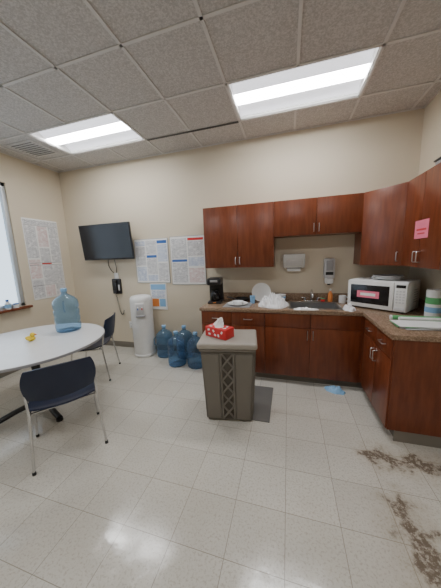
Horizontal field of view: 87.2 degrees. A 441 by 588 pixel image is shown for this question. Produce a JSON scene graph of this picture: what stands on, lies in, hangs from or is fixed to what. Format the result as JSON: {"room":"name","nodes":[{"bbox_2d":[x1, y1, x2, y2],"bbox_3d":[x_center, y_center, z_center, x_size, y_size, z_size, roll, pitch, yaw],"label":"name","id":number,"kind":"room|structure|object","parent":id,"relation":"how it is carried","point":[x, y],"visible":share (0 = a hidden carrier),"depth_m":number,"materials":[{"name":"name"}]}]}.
{"room":"office break room","nodes":[
{"label":"office break room","id":0,"kind":"room"},
{"bbox_2d":[0,153,75,333],"bbox_3d":[-3.609,-0.157,1.409,0.150,3.210,5.926,1,10,16],"label":"wall","id":1,"kind":"structure","parent":0,"point":[32,191],"depth_m":3.53,"materials":[{"name":"beige paint"}]},
{"bbox_2d":[0,369,20,377],"bbox_3d":[-3.478,1.378,1.633,0.008,0.100,5.916,1,10,16],"label":"baseboard","id":2,"kind":"structure","parent":1,"relation":"attached to","point":[10,372],"depth_m":3.25,"materials":[{"name":"rubber"}]},
{"bbox_2d":[0,182,24,309],"bbox_3d":[-3.275,-0.528,2.458,0.060,1.740,1.920,1,10,16],"label":"window","id":3,"kind":"structure","parent":1,"relation":"in","point":[10,282],"depth_m":3.29,"materials":[{"name":"glass"}]},
{"bbox_2d":[0,305,32,313],"bbox_3d":[-3.168,0.346,2.590,0.090,0.035,2.000,1,10,16],"label":"window sill","id":4,"kind":"structure","parent":1,"relation":"attached to","point":[26,306],"depth_m":3.30,"materials":[{"name":"brown wood"}]},
{"bbox_2d":[4,300,11,309],"bbox_3d":[-2.973,0.147,3.238,0.070,0.135,0.070,1,10,16],"label":"hand sanitizer bottle","id":5,"kind":"object","parent":4,"relation":"on","point":[7,304],"visible":1,"depth_m":3.22,"materials":[{"name":"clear plastic"}]},
{"bbox_2d":[21,217,65,299],"bbox_3d":[-2.837,-0.560,3.767,0.009,1.250,0.550,1,10,16],"label":"poster","id":6,"kind":"object","parent":1,"relation":"attached to","point":[41,238],"visible":0.9,"depth_m":3.73,"materials":[{"name":"white paper"}]},
{"bbox_2d":[0,345,440,587],"bbox_3d":[-0.984,1.503,0.932,5.492,0.100,6.226,1,10,16],"label":"floor","id":7,"kind":"structure","parent":0,"point":[320,494],"depth_m":1.54,"materials":[{"name":"tile"}]},
{"bbox_2d":[0,323,104,423],"bbox_3d":[-1.958,0.861,2.474,1.376,0.740,1.376,1,10,16],"label":"round table","id":8,"kind":"object","parent":7,"relation":"on","point":[16,353],"visible":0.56,"depth_m":2.31,"materials":[{"name":"white laminate"}]},
{"bbox_2d":[25,332,36,340],"bbox_3d":[-1.982,0.448,2.425,0.105,0.091,0.066,-5,10,-18],"label":"rubber duck","id":9,"kind":"object","parent":8,"relation":"on","point":[31,337],"visible":1,"depth_m":2.41},
{"bbox_2d":[52,288,81,332],"bbox_3d":[-1.821,0.182,2.739,0.264,0.502,0.264,-2,9,2],"label":"water jug","id":10,"kind":"object","parent":8,"relation":"on","point":[66,311],"visible":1,"depth_m":2.65,"materials":[{"name":"blue plastic"}]},
{"bbox_2d":[19,356,107,476],"bbox_3d":[-1.313,0.881,1.955,0.516,0.822,0.553,-9,11,-35],"label":"chair","id":11,"kind":"object","parent":7,"relation":"on","point":[49,387],"visible":1,"depth_m":1.73,"materials":[{"name":"blue plastic"}]},
{"bbox_2d":[71,312,120,380],"bbox_3d":[-1.695,0.698,3.160,0.553,0.822,0.516,-4,9,-9],"label":"chair","id":12,"kind":"object","parent":7,"relation":"on","point":[109,323],"visible":0.66,"depth_m":3.02,"materials":[{"name":"blue plastic"}]},
{"bbox_2d":[129,294,155,357],"bbox_3d":[-1.247,0.505,3.729,0.340,0.987,0.378,-4,9,-11],"label":"water cooler","id":13,"kind":"object","parent":7,"relation":"on","point":[141,309],"visible":1,"depth_m":3.62,"materials":[{"name":"white plastic"}]},
{"bbox_2d":[154,325,172,357],"bbox_3d":[-0.891,0.742,3.705,0.264,0.502,0.264,1,10,16],"label":"water jug","id":14,"kind":"object","parent":7,"relation":"on","point":[164,334],"visible":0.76,"depth_m":3.60,"materials":[{"name":"blue plastic"}]},
{"bbox_2d":[167,331,186,366],"bbox_3d":[-0.641,0.785,3.386,0.264,0.502,0.264,3,11,30],"label":"water jug","id":15,"kind":"object","parent":7,"relation":"on","point":[176,345],"visible":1,"depth_m":3.29,"materials":[{"name":"blue plastic"}]},
{"bbox_2d":[178,325,192,357],"bbox_3d":[-0.565,0.739,3.647,0.264,0.502,0.264,3,11,30],"label":"water jug","id":16,"kind":"object","parent":7,"relation":"on","point":[186,334],"visible":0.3,"depth_m":3.55,"materials":[{"name":"blue plastic"}]},
{"bbox_2d":[186,332,201,368],"bbox_3d":[-0.350,0.786,3.312,0.264,0.502,0.264,-2,9,0],"label":"water jug","id":17,"kind":"object","parent":7,"relation":"on","point":[194,361],"visible":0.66,"depth_m":3.21,"materials":[{"name":"blue plastic"}]},
{"bbox_2d":[197,329,256,420],"bbox_3d":[0.091,0.791,2.282,0.535,0.792,0.425,-1,9,7],"label":"trash can","id":18,"kind":"object","parent":7,"relation":"on","point":[228,366],"visible":0.95,"depth_m":2.10,"materials":[{"name":"beige plastic"}]},
{"bbox_2d":[205,317,233,340],"bbox_3d":[-0.011,0.312,2.201,0.250,0.182,0.132,6,12,40],"label":"tissue box","id":19,"kind":"object","parent":18,"relation":"on","point":[218,330],"visible":1,"depth_m":2.16,"materials":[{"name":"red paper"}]},
{"bbox_2d":[251,385,272,422],"bbox_3d":[0.273,1.145,2.512,0.550,0.008,0.590,1,10,16],"label":"floor mat","id":20,"kind":"object","parent":7,"relation":"on","point":[262,396],"visible":0.44,"depth_m":2.43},
{"bbox_2d":[201,311,440,447],"bbox_3d":[0.932,0.662,2.644,2.456,0.870,1.324,1,10,16],"label":"base cabinet","id":21,"kind":"object","parent":7,"relation":"on","point":[401,379],"visible":0.75,"depth_m":2.50,"materials":[{"name":"wood"}]},
{"bbox_2d":[199,292,440,342],"bbox_3d":[0.904,0.165,2.559,2.474,0.140,1.338,1,10,16],"label":"countertop","id":22,"kind":"structure","parent":21,"relation":"on","point":[380,318],"depth_m":2.52,"materials":[{"name":"laminate"}]},
{"bbox_2d":[207,277,223,303],"bbox_3d":[-0.071,-0.054,3.228,0.190,0.345,0.298,-1,9,8],"label":"coffee maker","id":23,"kind":"object","parent":22,"relation":"on","point":[215,284],"visible":1,"depth_m":3.16,"materials":[{"name":"black plastic"}]},
{"bbox_2d":[223,303,251,307],"bbox_3d":[0.226,0.141,3.011,0.340,0.008,0.280,1,10,16],"label":"drying mat","id":24,"kind":"object","parent":22,"relation":"on","point":[248,305],"visible":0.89,"depth_m":2.92,"materials":[{"name":"grey plastic"}]},
{"bbox_2d":[228,300,247,305],"bbox_3d":[0.225,0.114,3.006,0.260,0.045,0.260,1,10,16],"label":"dinner plate","id":25,"kind":"object","parent":24,"relation":"on","point":[234,302],"visible":1,"depth_m":2.99,"materials":[{"name":"white ceramic"}]},
{"bbox_2d":[227,296,248,301],"bbox_3d":[0.249,0.065,3.281,0.318,0.070,0.210,1,10,16],"label":"frying pan","id":26,"kind":"object","parent":22,"relation":"on","point":[235,298],"visible":0.74,"depth_m":3.29,"materials":[{"name":"black metal"}]},
{"bbox_2d":[250,295,254,303],"bbox_3d":[0.429,0.073,3.098,0.072,0.100,0.072,1,10,16],"label":"cup","id":27,"kind":"object","parent":22,"relation":"on","point":[252,297],"visible":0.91,"depth_m":3.08,"materials":[{"name":"blue plastic"}]},
{"bbox_2d":[252,283,270,300],"bbox_3d":[0.555,-0.026,3.153,0.256,0.249,0.071,1,10,16],"label":"dinner plate","id":28,"kind":"object","parent":22,"relation":"on","point":[259,290],"visible":0.85,"depth_m":3.16,"materials":[{"name":"white ceramic"}]},
{"bbox_2d":[258,292,288,308],"bbox_3d":[0.653,0.062,2.870,0.388,0.176,0.288,1,10,16],"label":"towel","id":29,"kind":"object","parent":22,"relation":"on","point":[273,301],"visible":0.99,"depth_m":2.81,"materials":[{"name":"white fabric"}]},
{"bbox_2d":[293,307,317,310],"bbox_3d":[0.970,0.162,2.628,0.280,0.036,0.063,1,10,16],"label":"paper napkins","id":30,"kind":"object","parent":22,"relation":"on","point":[298,308],"visible":1,"depth_m":2.61,"materials":[{"name":"white paper"}]},
{"bbox_2d":[301,289,321,301],"bbox_3d":[1.175,0.031,2.976,0.260,0.169,0.246,1,10,16],"label":"sink faucet","id":31,"kind":"object","parent":22,"relation":"on","point":[311,292],"visible":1,"depth_m":3.06,"materials":[{"name":"silver metal"}]},
{"bbox_2d":[288,301,343,309],"bbox_3d":[1.139,0.224,2.859,0.600,0.179,0.430,1,10,16],"label":"sink","id":32,"kind":"object","parent":22,"relation":"in","point":[292,304],"visible":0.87,"depth_m":3.00,"materials":[{"name":"metal"}]},
{"bbox_2d":[328,289,332,301],"bbox_3d":[1.423,0.015,3.004,0.060,0.165,0.060,1,10,16],"label":"dish soap bottle","id":33,"kind":"object","parent":22,"relation":"on","point":[330,295],"visible":1,"depth_m":2.98,"materials":[{"name":"orange plastic"}]},
{"bbox_2d":[339,295,347,302],"bbox_3d":[1.542,0.065,2.916,0.105,0.095,0.082,-5,10,-15],"label":"coffee mug","id":34,"kind":"object","parent":22,"relation":"on","point":[342,298],"visible":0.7,"depth_m":2.88,"materials":[{"name":"white ceramic"}]},
{"bbox_2d":[343,303,355,311],"bbox_3d":[1.424,0.139,2.562,0.125,0.068,0.215,1,10,16],"label":"cloth","id":35,"kind":"object","parent":22,"relation":"on","point":[349,307],"visible":1,"depth_m":2.52,"materials":[{"name":"white fabric"}]},
{"bbox_2d":[347,277,420,313],"bbox_3d":[1.804,-0.005,2.593,0.383,0.317,0.573,-8,11,-34],"label":"microwave oven","id":36,"kind":"object","parent":22,"relation":"on","point":[402,295],"visible":0.98,"depth_m":2.43,"materials":[{"name":"white plastic"}]},
{"bbox_2d":[371,274,404,279],"bbox_3d":[1.837,-0.183,2.548,0.300,0.046,0.300,1,10,16],"label":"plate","id":37,"kind":"object","parent":36,"relation":"on","point":[377,276],"visible":0.99,"depth_m":2.49,"materials":[{"name":"white ceramic"}]},
{"bbox_2d":[389,320,440,329],"bbox_3d":[1.699,0.258,1.914,0.463,0.023,0.265,1,10,16],"label":"paper sheets","id":38,"kind":"object","parent":22,"relation":"on","point":[403,324],"visible":1,"depth_m":1.90,"materials":[{"name":"white paper"}]},
{"bbox_2d":[389,315,440,320],"bbox_3d":[1.779,0.222,2.071,0.432,0.041,0.090,1,10,16],"label":"roll","id":39,"kind":"object","parent":22,"relation":"on","point":[395,317],"visible":0.95,"depth_m":2.06,"materials":[{"name":"white paper"}]},
{"bbox_2d":[424,289,440,316],"bbox_3d":[1.989,0.088,2.160,0.126,0.260,0.126,1,10,16],"label":"wipes canister","id":40,"kind":"object","parent":22,"relation":"on","point":[432,307],"visible":0.88,"depth_m":2.12,"materials":[{"name":"white plastic"}]},
{"bbox_2d":[324,385,344,394],"bbox_3d":[1.287,1.058,2.612,0.221,0.071,0.129,4,11,33],"label":"rag","id":41,"kind":"object","parent":7,"relation":"on","point":[333,389],"visible":1,"depth_m":2.58,"materials":[{"name":"blue fabric"}]},
{"bbox_2d":[0,0,440,171],"bbox_3d":[-1.097,-1.574,0.430,5.392,0.020,6.126,1,10,16],"label":"ceiling","id":42,"kind":"structure","parent":0,"point":[261,36],"depth_m":1.80,"materials":[{"name":"tile"}]},
{"bbox_2d":[7,140,58,157],"bbox_3d":[-2.507,-1.940,3.114,0.400,0.018,0.400,1,10,16],"label":"ceiling air vent","id":43,"kind":"object","parent":42,"relation":"in","point":[30,147],"depth_m":3.08,"materials":[{"name":"white metal"}]},
{"bbox_2d":[29,114,142,153],"bbox_3d":[-1.631,-1.995,2.848,1.210,0.110,0.600,1,10,16],"label":"recessed light","id":44,"kind":"object","parent":42,"relation":"in","point":[106,130],"visible":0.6,"depth_m":2.88,"materials":[{"name":"white plastic"}]},
{"bbox_2d":[147,121,238,140],"bbox_3d":[-0.366,-1.969,2.811,1.190,0.003,0.030,1,10,16],"label":"diffuser","id":45,"kind":"object","parent":42,"relation":"in","point":[237,121],"depth_m":2.79,"materials":[{"name":"black metal"}]},
{"bbox_2d":[0,0,440,172],"bbox_3d":[-1.096,-1.559,0.432,5.192,0.010,5.926,1,10,16],"label":"grid","id":46,"kind":"object","parent":42,"relation":"attached to","point":[200,17],"depth_m":1.98,"materials":[{"name":"white metal"}]},
{"bbox_2d":[228,47,380,119],"bbox_3d":[0.713,-1.970,2.169,1.210,0.110,0.600,1,10,16],"label":"recessed light","id":47,"kind":"object","parent":42,"relation":"in","point":[343,77],"visible":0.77,"depth_m":2.17,"materials":[{"name":"white plastic"}]},
{"bbox_2d":[59,108,424,343],"bbox_3d":[-0.205,-0.630,3.542,5.492,3.210,0.150,1,10,16],"label":"wall","id":48,"kind":"structure","parent":0,"point":[165,195],"depth_m":3.25,"materials":[{"name":"beige paint"}]},
{"bbox_2d":[78,221,134,260],"bbox_3d":[-1.844,-0.851,3.808,0.980,0.570,0.179,1,10,16],"label":"wall tv","id":49,"kind":"object","parent":48,"relation":"attached to","point":[107,241],"visible":1,"depth_m":3.73,"materials":[{"name":"black plastic"}]},
{"bbox_2d":[112,273,124,314],"bbox_3d":[-1.769,0.002,3.986,0.193,0.727,0.082,1,10,16],"label":"wall phone","id":50,"kind":"object","parent":48,"relation":"attached to","point":[116,283],"visible":1,"depth_m":3.96,"materials":[{"name":"black plastic"}]},
{"bbox_2d":[105,340,156,348],"bbox_3d":[-0.170,0.917,3.718,5.192,0.100,0.008,1,10,16],"label":"baseboard","id":51,"kind":"structure","parent":48,"relation":"attached to","point":[117,343],"depth_m":4.18,"materials":[{"name":"rubber"}]},
{"bbox_2d":[134,238,170,282],"bbox_3d":[-1.103,-0.529,3.735,0.610,0.705,0.012,1,10,16],"label":"poster","id":52,"kind":"object","parent":48,"relation":"attached to","point":[151,255],"visible":1,"depth_m":3.73,"materials":[{"name":"white paper"}]},
{"bbox_2d":[150,283,167,309],"bbox_3d":[-1.013,0.043,3.808,0.295,0.435,0.012,1,10,16],"label":"flyer","id":53,"kind":"object","parent":48,"relation":"attached to","point":[158,290],"visible":0.89,"depth_m":3.80,"materials":[{"name":"white paper"}]},
{"bbox_2d":[169,235,206,284],"bbox_3d":[-0.500,-0.513,3.562,0.575,0.745,0.012,1,10,16],"label":"poster","id":54,"kind":"object","parent":48,"relation":"attached to","point":[187,252],"depth_m":3.55,"materials":[{"name":"white paper"}]},
{"bbox_2d":[283,254,304,270],"bbox_3d":[0.981,-0.419,3.097,0.280,0.227,0.102,1,10,16],"label":"paper towel dispenser","id":55,"kind":"object","parent":48,"relation":"attached to","point":[291,262],"visible":1,"depth_m":3.06,"materials":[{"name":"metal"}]},
{"bbox_2d":[203,162,440,269],"bbox_3d":[0.809,-0.624,2.192,2.486,0.781,1.843,1,10,16],"label":"upper cabinet","id":56,"kind":"object","parent":48,"relation":"attached to","point":[382,221],"visible":1,"depth_m":2.61,"materials":[{"name":"brown wood"}]},
{"bbox_2d":[414,218,429,238],"bbox_3d":[1.684,-0.544,1.943,0.002,0.150,0.210,1,10,16],"label":"note","id":57,"kind":"object","parent":56,"relation":"attached to","point":[422,226],"visible":1,"depth_m":1.94,"materials":[{"name":"pink paper"}]},
{"bbox_2d":[434,157,440,164],"bbox_3d":[1.844,-1.058,1.760,0.210,0.140,0.350,1,10,16],"label":"storage basket","id":58,"kind":"object","parent":56,"relation":"on","point":[438,160],"visible":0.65,"depth_m":1.90,"materials":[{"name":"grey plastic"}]},
{"bbox_2d":[323,258,334,284],"bbox_3d":[1.402,-0.289,2.994,0.130,0.340,0.108,1,10,16],"label":"soap dispenser","id":59,"kind":"object","parent":48,"relation":"attached to","point":[329,263],"visible":1,"depth_m":2.95,"materials":[{"name":"grey plastic"}]},
{"bbox_2d":[408,91,440,299],"bbox_3d":[1.521,-0.101,-0.078,0.150,3.210,5.926,1,10,16],"label":"wall","id":60,"kind":"structure","parent":0,"point":[430,151],"depth_m":2.41,"materials":[{"name":"beige paint"}]}
]}

